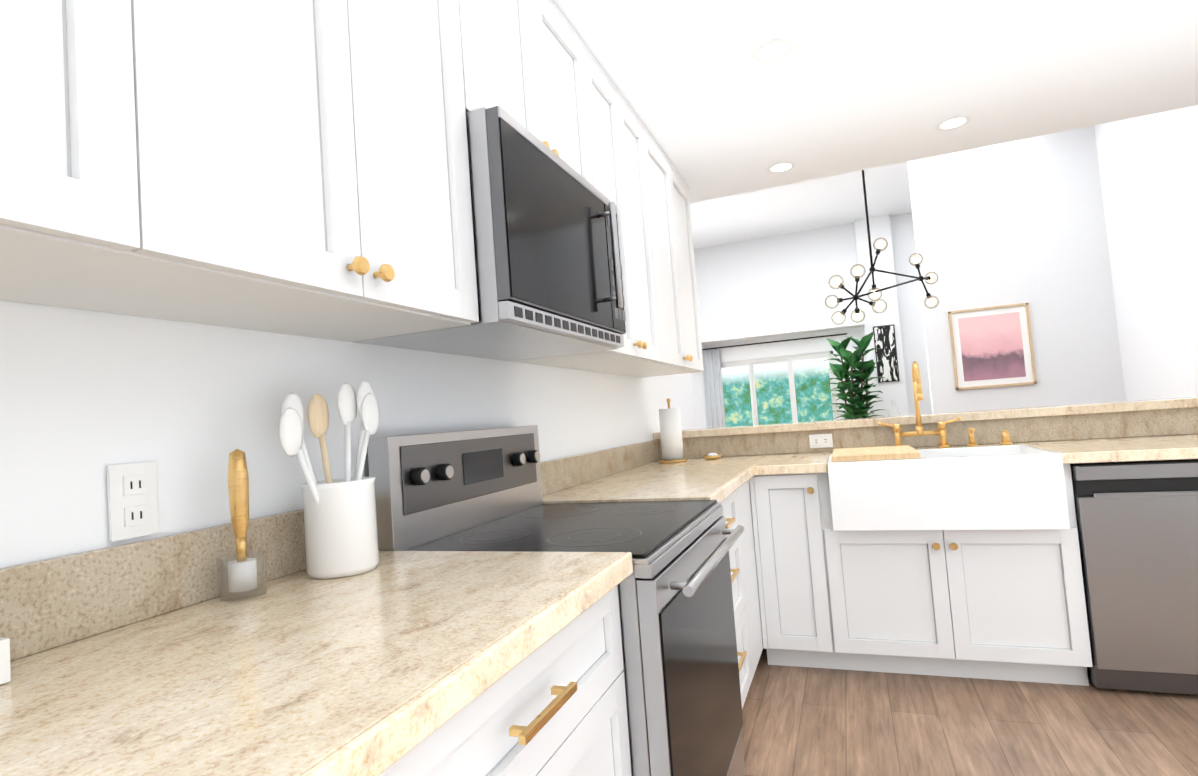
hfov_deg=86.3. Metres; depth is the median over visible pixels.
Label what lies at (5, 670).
succulent planter
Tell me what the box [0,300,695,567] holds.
wall
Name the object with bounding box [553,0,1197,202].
ceiling
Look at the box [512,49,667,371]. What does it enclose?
upper cabinet
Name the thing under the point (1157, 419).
countertop
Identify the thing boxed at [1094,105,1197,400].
wall
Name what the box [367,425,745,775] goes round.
electric range
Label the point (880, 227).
wall
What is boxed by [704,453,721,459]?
soap dish
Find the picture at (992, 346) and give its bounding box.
[948,303,1036,389]
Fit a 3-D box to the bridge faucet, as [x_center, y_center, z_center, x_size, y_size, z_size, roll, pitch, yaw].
[1.533,0.084,3.065,0.368,0.426,0.215,-5,-3,21]
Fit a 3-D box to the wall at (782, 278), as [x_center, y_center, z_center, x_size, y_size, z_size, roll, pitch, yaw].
[4.214,-0.688,10.925,5.630,4.200,0.150,-5,-3,21]
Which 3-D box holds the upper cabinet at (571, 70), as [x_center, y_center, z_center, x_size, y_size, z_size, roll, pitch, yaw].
[-0.275,-0.861,1.969,0.348,0.567,0.443,-5,-3,21]
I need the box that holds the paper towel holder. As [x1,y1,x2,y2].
[659,398,686,462]
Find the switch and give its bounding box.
[1000,430,1011,444]
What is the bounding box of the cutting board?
[832,445,920,461]
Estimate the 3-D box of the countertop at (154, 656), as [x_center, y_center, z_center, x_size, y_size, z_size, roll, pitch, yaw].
[-0.657,0.280,0.276,0.652,0.160,2.297,-5,-3,21]
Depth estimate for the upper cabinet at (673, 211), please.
3.14 m
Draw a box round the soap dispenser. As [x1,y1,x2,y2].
[967,427,977,446]
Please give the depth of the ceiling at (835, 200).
9.77 m
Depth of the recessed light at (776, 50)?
2.27 m
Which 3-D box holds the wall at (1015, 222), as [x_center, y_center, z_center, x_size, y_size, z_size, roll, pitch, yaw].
[4.647,-0.908,7.181,1.810,4.200,0.150,-5,-3,21]
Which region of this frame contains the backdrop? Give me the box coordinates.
[721,358,833,426]
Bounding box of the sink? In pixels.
[827,444,1069,530]
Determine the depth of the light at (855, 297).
5.65 m
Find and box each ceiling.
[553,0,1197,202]
[690,162,911,248]
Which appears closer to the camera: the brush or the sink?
the brush
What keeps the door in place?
in the wall at (782, 278)
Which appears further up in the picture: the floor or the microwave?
the microwave
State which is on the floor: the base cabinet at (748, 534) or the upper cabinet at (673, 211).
the base cabinet at (748, 534)
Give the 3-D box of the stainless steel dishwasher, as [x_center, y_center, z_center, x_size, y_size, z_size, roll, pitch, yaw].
[2.249,0.710,2.623,0.596,0.871,0.655,-5,-3,21]
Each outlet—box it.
[107,461,158,541]
[809,434,832,447]
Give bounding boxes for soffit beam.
[701,313,863,344]
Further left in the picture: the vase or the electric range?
the electric range
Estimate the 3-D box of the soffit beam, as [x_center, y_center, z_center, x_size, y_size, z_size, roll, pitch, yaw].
[2.932,-0.993,11.159,3.130,0.180,0.350,-5,-3,21]
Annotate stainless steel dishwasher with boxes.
[1070,459,1197,694]
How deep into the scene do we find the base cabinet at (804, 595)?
2.83 m
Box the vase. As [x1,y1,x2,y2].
[888,400,899,415]
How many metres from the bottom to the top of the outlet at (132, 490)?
0.116 m
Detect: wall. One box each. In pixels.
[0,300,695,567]
[692,213,931,428]
[854,214,908,416]
[907,125,1125,413]
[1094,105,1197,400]
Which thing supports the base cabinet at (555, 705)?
on the floor
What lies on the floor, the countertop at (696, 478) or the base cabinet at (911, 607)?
the base cabinet at (911, 607)
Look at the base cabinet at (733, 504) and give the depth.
2.49 m
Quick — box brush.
[216,449,266,601]
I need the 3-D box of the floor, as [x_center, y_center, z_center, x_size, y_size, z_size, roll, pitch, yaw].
[1.817,1.320,4.414,5.780,0.100,13.940,-5,-3,21]
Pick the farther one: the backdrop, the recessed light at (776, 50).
the backdrop
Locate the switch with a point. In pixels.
(1005, 438)
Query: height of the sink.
0.288 m
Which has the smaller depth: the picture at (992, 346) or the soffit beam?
the picture at (992, 346)
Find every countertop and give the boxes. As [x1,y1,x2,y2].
[0,476,639,775]
[540,432,831,501]
[635,396,1197,463]
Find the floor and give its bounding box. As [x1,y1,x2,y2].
[742,638,1197,775]
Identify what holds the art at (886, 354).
attached to the wall at (880, 227)
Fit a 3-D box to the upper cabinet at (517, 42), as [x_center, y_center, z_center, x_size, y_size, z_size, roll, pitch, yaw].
[-0.392,-0.867,1.668,0.348,0.567,0.443,-5,-3,21]
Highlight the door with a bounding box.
[721,351,838,425]
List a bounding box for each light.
[752,39,794,62]
[767,162,795,172]
[825,170,938,324]
[935,116,971,130]
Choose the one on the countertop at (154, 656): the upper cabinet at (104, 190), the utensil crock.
the utensil crock
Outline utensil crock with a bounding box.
[278,380,379,578]
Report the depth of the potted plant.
9.86 m
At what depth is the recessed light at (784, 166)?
3.38 m
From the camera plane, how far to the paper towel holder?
3.44 m
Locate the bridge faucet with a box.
[878,361,960,447]
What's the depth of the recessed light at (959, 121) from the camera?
2.99 m
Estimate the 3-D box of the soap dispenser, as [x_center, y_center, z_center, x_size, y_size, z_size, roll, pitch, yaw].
[1.770,0.233,3.030,0.044,0.090,0.093,-5,-3,21]
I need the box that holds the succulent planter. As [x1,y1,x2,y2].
[0,638,10,684]
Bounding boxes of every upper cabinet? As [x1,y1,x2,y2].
[0,0,211,306]
[64,0,487,341]
[484,0,559,156]
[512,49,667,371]
[548,0,599,190]
[603,137,703,376]
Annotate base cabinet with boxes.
[379,585,631,775]
[721,488,754,708]
[739,480,762,670]
[749,472,852,669]
[841,530,980,678]
[965,514,1092,685]
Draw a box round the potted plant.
[822,332,887,419]
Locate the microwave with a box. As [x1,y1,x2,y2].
[354,106,625,360]
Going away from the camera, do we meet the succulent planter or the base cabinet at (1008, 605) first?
the succulent planter
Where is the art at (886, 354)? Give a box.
[873,324,899,382]
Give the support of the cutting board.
on the sink
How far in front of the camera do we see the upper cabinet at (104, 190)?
0.70 m

